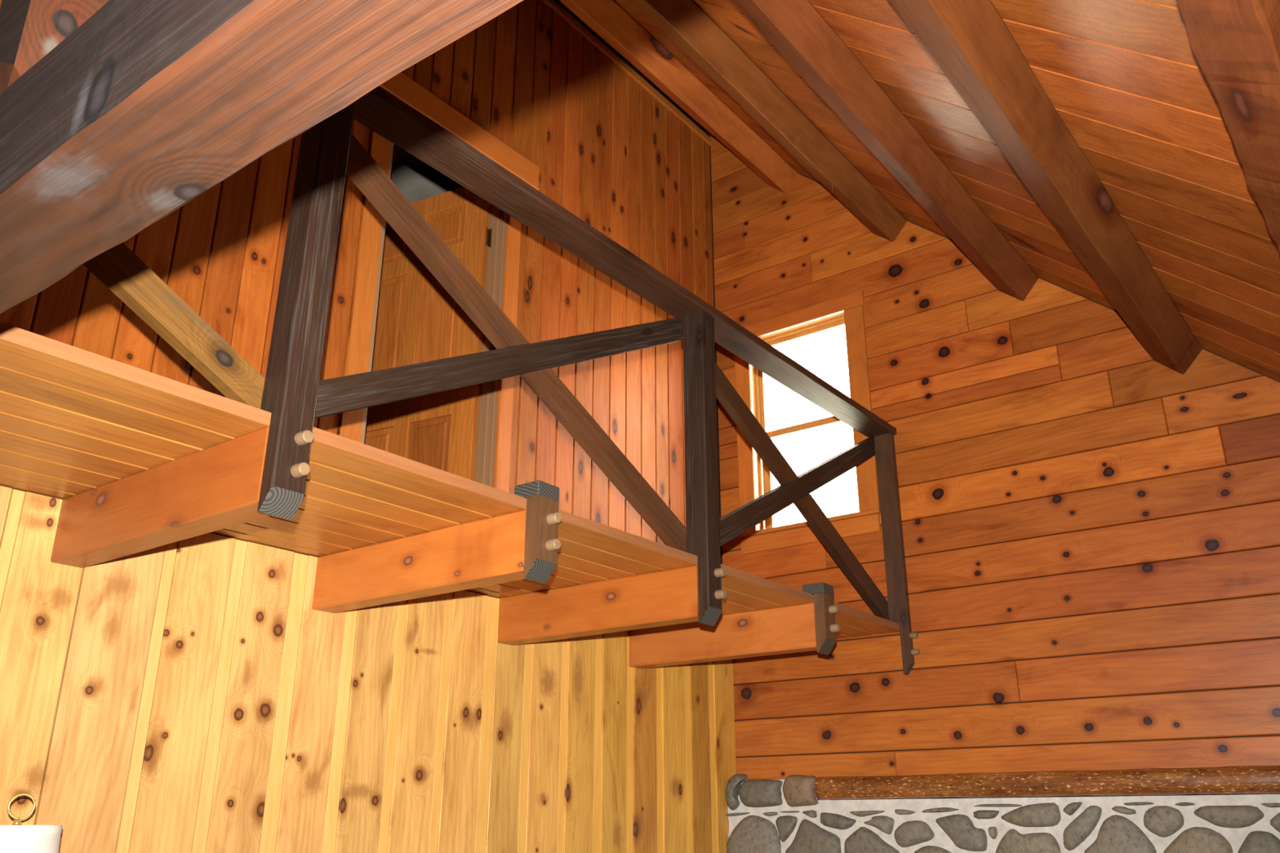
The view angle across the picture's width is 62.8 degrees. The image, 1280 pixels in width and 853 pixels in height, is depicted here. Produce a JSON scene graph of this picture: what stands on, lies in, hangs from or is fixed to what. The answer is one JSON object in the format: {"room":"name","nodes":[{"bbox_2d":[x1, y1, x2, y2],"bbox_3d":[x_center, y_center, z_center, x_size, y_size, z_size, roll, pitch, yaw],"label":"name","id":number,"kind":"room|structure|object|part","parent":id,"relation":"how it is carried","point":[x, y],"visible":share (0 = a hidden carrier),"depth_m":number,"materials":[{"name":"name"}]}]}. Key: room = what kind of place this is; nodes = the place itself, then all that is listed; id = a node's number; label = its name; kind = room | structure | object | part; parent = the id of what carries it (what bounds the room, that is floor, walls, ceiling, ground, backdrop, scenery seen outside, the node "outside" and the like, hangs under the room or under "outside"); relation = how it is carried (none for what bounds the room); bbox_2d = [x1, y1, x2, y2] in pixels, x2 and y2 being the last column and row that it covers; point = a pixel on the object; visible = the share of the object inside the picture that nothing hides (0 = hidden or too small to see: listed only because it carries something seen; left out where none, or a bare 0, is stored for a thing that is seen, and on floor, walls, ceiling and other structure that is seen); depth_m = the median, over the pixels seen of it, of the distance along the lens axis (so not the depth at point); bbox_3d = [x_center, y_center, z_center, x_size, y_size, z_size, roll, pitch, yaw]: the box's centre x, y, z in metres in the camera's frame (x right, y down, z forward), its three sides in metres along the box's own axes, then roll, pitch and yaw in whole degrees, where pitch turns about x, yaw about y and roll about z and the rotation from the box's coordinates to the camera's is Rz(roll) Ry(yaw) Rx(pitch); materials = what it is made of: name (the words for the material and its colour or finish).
{"room":"log cabin interior","nodes":[
{"label":"log cabin interior","id":0,"kind":"room"},
{"bbox_2d":[0,0,720,551],"bbox_3d":[-2.300,-1.648,2.948,0.110,3.377,9.030,-15,-25,34],"label":"wall","id":1,"kind":"structure","parent":0,"point":[604,148],"depth_m":5.15,"materials":[{"name":"red wood"}]},
{"bbox_2d":[339,74,539,492],"bbox_3d":[-1.160,-0.339,4.685,0.863,2.153,1.053,-15,-25,34],"label":"door","id":2,"kind":"structure","parent":1,"relation":"in","point":[402,315],"depth_m":4.80,"materials":[{"name":"orange wood"}]},
{"bbox_3d":[-1.085,-0.482,4.119,0.005,2.021,0.094,-15,-25,34],"label":"casing","id":3,"kind":"part","parent":2,"relation":"part of","materials":[{"name":"orange wood"}]},
{"bbox_3d":[-1.210,0.286,4.749,0.191,0.571,0.018,-10,-23,25],"label":"panel","id":4,"kind":"part","parent":2,"relation":"part of","materials":[{"name":"brown wood"}]},
{"bbox_3d":[-1.210,-0.416,5.014,0.191,0.651,0.018,-10,-23,25],"label":"panel","id":5,"kind":"part","parent":2,"relation":"part of","materials":[{"name":"brown wood"}]},
{"bbox_3d":[-1.210,-0.905,5.199,0.191,0.206,0.018,-10,-23,25],"label":"panel","id":6,"kind":"part","parent":2,"relation":"part of","materials":[{"name":"brown wood"}]},
{"bbox_3d":[-0.939,0.237,4.619,0.231,0.571,0.018,-10,-23,25],"label":"panel","id":7,"kind":"part","parent":2,"relation":"part of","materials":[{"name":"brown wood"}]},
{"bbox_3d":[-0.939,-0.465,4.884,0.231,0.651,0.018,-10,-23,25],"label":"panel","id":8,"kind":"part","parent":2,"relation":"part of","materials":[{"name":"brown wood"}]},
{"bbox_3d":[-0.939,-0.954,5.068,0.231,0.206,0.018,-10,-23,25],"label":"panel","id":9,"kind":"part","parent":2,"relation":"part of","materials":[{"name":"brown wood"}]},
{"bbox_3d":[-0.826,-1.375,4.805,0.024,0.131,1.053,-15,-25,34],"label":"head casing","id":10,"kind":"part","parent":2,"relation":"part of","materials":[{"name":"orange wood"}]},
{"bbox_3d":[-0.598,-0.260,4.709,0.020,2.021,0.083,-15,-25,34],"label":"casing","id":11,"kind":"part","parent":2,"relation":"part of","materials":[{"name":"orange wood"}]},
{"bbox_2d":[542,0,712,145],"bbox_3d":[-2.256,-3.108,3.443,0.021,0.045,8.999,-15,-25,34],"label":"trim","id":12,"kind":"structure","parent":1,"relation":"attached to","point":[553,4],"depth_m":6.11,"materials":[{"name":"orange wood"}]},
{"bbox_2d":[0,485,736,852],"bbox_3d":[-2.276,1.106,1.884,0.156,2.458,9.020,-15,-25,34],"label":"wall","id":13,"kind":"structure","parent":0,"point":[192,695],"depth_m":3.47,"materials":[{"name":"brown wood"}]},
{"bbox_2d":[50,426,271,568],"bbox_3d":[-1.224,0.201,2.708,0.976,0.186,0.096,-15,-25,34],"label":"beam","id":14,"kind":"structure","parent":13,"relation":"attached to","point":[217,487],"depth_m":2.63,"materials":[{"name":"orange wood"}]},
{"bbox_2d":[0,0,524,315],"bbox_3d":[-0.637,-0.343,1.248,3.794,0.191,0.150,-15,-25,34],"label":"tie beam","id":15,"kind":"structure","parent":13,"relation":"attached to","point":[144,107],"depth_m":1.08,"materials":[{"name":"brown wood"}]},
{"bbox_2d":[0,0,107,93],"bbox_3d":[-0.804,-1.201,1.685,0.112,1.718,0.105,-15,-25,34],"label":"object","id":16,"kind":"structure","parent":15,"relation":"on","point":[29,29],"depth_m":1.37,"materials":[{"name":"orange wood"}]},
{"bbox_2d":[311,509,526,613],"bbox_3d":[-0.699,0.445,3.357,0.976,0.185,0.096,-15,-25,34],"label":"beam","id":17,"kind":"structure","parent":13,"relation":"attached to","point":[490,551],"depth_m":3.29,"materials":[{"name":"orange wood"}]},
{"bbox_2d":[0,321,899,639],"bbox_3d":[-1.038,0.201,3.019,1.028,0.033,6.299,-15,-25,34],"label":"deck","id":18,"kind":"object","parent":17,"relation":"on","point":[74,420],"visible":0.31,"depth_m":2.76,"materials":[{"name":"brown wood"}]},
{"bbox_2d":[257,102,355,519],"bbox_3d":[-0.819,-0.363,2.603,0.123,1.211,0.104,-15,-25,34],"label":"railing post","id":19,"kind":"object","parent":18,"relation":"attached to","point":[290,393],"visible":0.98,"depth_m":2.55,"materials":[{"name":"black wood"}]},
{"bbox_2d":[82,240,264,408],"bbox_3d":[-1.416,-0.690,2.028,0.039,0.927,1.664,-15,-25,34],"label":"diagonal brace","id":20,"kind":"object","parent":19,"relation":"attached to","point":[117,267],"visible":0.6,"depth_m":2.36,"materials":[{"name":"honey yellow pine wood"}]},
{"bbox_2d":[314,316,683,418],"bbox_3d":[-0.354,-0.218,3.349,0.039,0.954,1.675,-15,-25,34],"label":"diagonal brace","id":21,"kind":"object","parent":19,"relation":"attached to","point":[337,395],"visible":0.86,"depth_m":3.12,"materials":[{"name":"black wood"}]},
{"bbox_2d":[346,132,686,551],"bbox_3d":[-0.354,-0.193,3.340,0.039,0.930,1.675,-15,-25,34],"label":"diagonal brace","id":22,"kind":"object","parent":19,"relation":"attached to","point":[362,169],"visible":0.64,"depth_m":3.24,"materials":[{"name":"brown wood"}]},
{"bbox_2d":[682,310,726,626],"bbox_3d":[0.245,0.133,3.916,0.123,1.211,0.090,-15,-25,34],"label":"railing post","id":23,"kind":"object","parent":18,"relation":"attached to","point":[701,464],"visible":1,"depth_m":3.89,"materials":[{"name":"black wood"}]},
{"bbox_2d":[719,436,875,546],"bbox_3d":[0.700,0.273,4.650,0.039,0.954,1.635,-15,-25,34],"label":"diagonal brace","id":24,"kind":"object","parent":23,"relation":"attached to","point":[746,517],"visible":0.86,"depth_m":4.55,"materials":[{"name":"black wood"}]},
{"bbox_2d":[715,361,889,620],"bbox_3d":[0.700,0.300,4.640,0.039,0.926,1.635,-15,-25,34],"label":"diagonal brace","id":25,"kind":"object","parent":23,"relation":"attached to","point":[730,399],"visible":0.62,"depth_m":4.64,"materials":[{"name":"brown wood"}]},
{"bbox_2d":[874,433,919,675],"bbox_3d":[1.273,0.612,5.185,0.123,1.211,0.045,-15,-25,34],"label":"railing post","id":26,"kind":"object","parent":18,"relation":"attached to","point":[885,451],"visible":1,"depth_m":5.18,"materials":[{"name":"brown wood"}]},
{"bbox_2d":[514,480,561,583],"bbox_3d":[-0.297,0.312,3.086,0.129,0.288,0.094,-15,-25,34],"label":"post","id":27,"kind":"object","parent":17,"relation":"attached to","point":[542,544],"visible":0.98,"depth_m":3.06,"materials":[{"name":"brown wood"}]},
{"bbox_2d":[497,564,698,645],"bbox_3d":[-0.158,0.697,4.024,0.976,0.186,0.096,-15,-25,34],"label":"beam","id":28,"kind":"structure","parent":13,"relation":"attached to","point":[669,597],"depth_m":3.96,"materials":[{"name":"orange wood"}]},
{"bbox_2d":[629,603,817,668],"bbox_3d":[0.367,0.941,4.672,0.976,0.185,0.096,-15,-25,34],"label":"beam","id":29,"kind":"structure","parent":13,"relation":"attached to","point":[791,628],"depth_m":4.60,"materials":[{"name":"orange wood"}]},
{"bbox_2d":[802,582,839,655],"bbox_3d":[0.769,0.809,4.401,0.129,0.288,0.094,-15,-25,34],"label":"post","id":30,"kind":"object","parent":29,"relation":"attached to","point":[826,628],"visible":0.96,"depth_m":4.38,"materials":[{"name":"brown wood"}]},
{"bbox_2d":[390,143,462,203],"bbox_3d":[-3.899,-1.899,4.332,3.885,0.090,9.020,-15,-25,34],"label":"ceiling","id":31,"kind":"structure","parent":0,"point":[416,180],"depth_m":5.67,"materials":[{"name":"white paint"}]},
{"bbox_2d":[557,0,1279,381],"bbox_3d":[-0.522,-1.971,1.812,4.366,3.885,9.300,-15,-25,34],"label":"ceiling","id":32,"kind":"structure","parent":0,"point":[1130,81],"depth_m":3.35,"materials":[{"name":"brown wood"}]},
{"bbox_2d":[560,0,798,193],"bbox_3d":[-1.816,-2.743,3.016,0.203,0.202,8.900,-15,-25,34],"label":"rafter","id":33,"kind":"structure","parent":32,"relation":"attached to","point":[606,18],"depth_m":5.45,"materials":[{"name":"brown wood"}]},
{"bbox_2d":[630,0,906,241],"bbox_3d":[-1.309,-2.353,2.458,0.202,0.202,8.900,-15,-25,34],"label":"rafter","id":34,"kind":"structure","parent":32,"relation":"attached to","point":[684,22],"depth_m":4.72,"materials":[{"name":"brown wood"}]},
{"bbox_2d":[732,0,1038,301],"bbox_3d":[-0.804,-1.962,1.901,0.205,0.203,8.900,-15,-25,34],"label":"rafter","id":35,"kind":"structure","parent":32,"relation":"attached to","point":[796,28],"depth_m":3.98,"materials":[{"name":"brown wood"}]},
{"bbox_2d":[892,0,1201,374],"bbox_3d":[-0.298,-1.572,1.344,0.202,0.202,8.900,-15,-25,34],"label":"rafter","id":36,"kind":"structure","parent":32,"relation":"attached to","point":[969,40],"depth_m":3.18,"materials":[{"name":"brown wood"}]},
{"bbox_2d":[1183,0,1279,264],"bbox_3d":[0.208,-1.181,0.786,0.218,0.212,8.900,-15,-25,34],"label":"rafter","id":37,"kind":"structure","parent":32,"relation":"attached to","point":[1238,41],"depth_m":2.00,"materials":[{"name":"brown wood"}]},
{"bbox_2d":[708,133,1279,799],"bbox_3d":[0.362,0.815,5.985,8.050,5.900,0.160,-15,-25,34],"label":"wall","id":38,"kind":"structure","parent":0,"point":[1091,524],"depth_m":4.88,"materials":[{"name":"red wood"}]},
{"bbox_3d":[-2.295,2.335,1.488,8.250,0.120,9.500,-15,-25,34],"label":"floor","id":39,"kind":"structure","parent":0,"visible":0},
{"bbox_2d":[0,793,62,852],"bbox_3d":[-1.504,1.672,2.258,0.264,1.664,0.264,-15,-25,34],"label":"table lamp","id":40,"kind":"object","parent":39,"relation":"on","point":[15,837],"visible":1,"depth_m":2.46,"materials":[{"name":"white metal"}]},
{"bbox_3d":[-1.504,1.034,2.498,0.017,0.187,0.017,-15,-25,34],"label":"stem","id":41,"kind":"part","parent":40,"relation":"part of","materials":[{"name":"gold metal"}]},
{"bbox_3d":[-1.504,1.087,2.479,0.224,0.255,0.224,-15,-25,34],"label":"lamp shade","id":42,"kind":"part","parent":40,"relation":"part of","materials":[{"name":"white fabric"}]},
{"bbox_2d":[724,773,1279,852],"bbox_3d":[1.957,2.227,3.958,3.798,1.826,0.142,-15,-25,34],"label":"stone wall","id":43,"kind":"structure","parent":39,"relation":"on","point":[787,815],"depth_m":4.48,"materials":[{"name":"grey stone"}]},
{"bbox_2d":[814,764,1279,799],"bbox_3d":[2.166,1.391,4.106,3.256,0.105,0.132,-15,-25,34],"label":"mantel shelf","id":44,"kind":"object","parent":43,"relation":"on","point":[1237,780],"visible":0.94,"depth_m":4.35,"materials":[{"name":"brown wood"}]}
]}

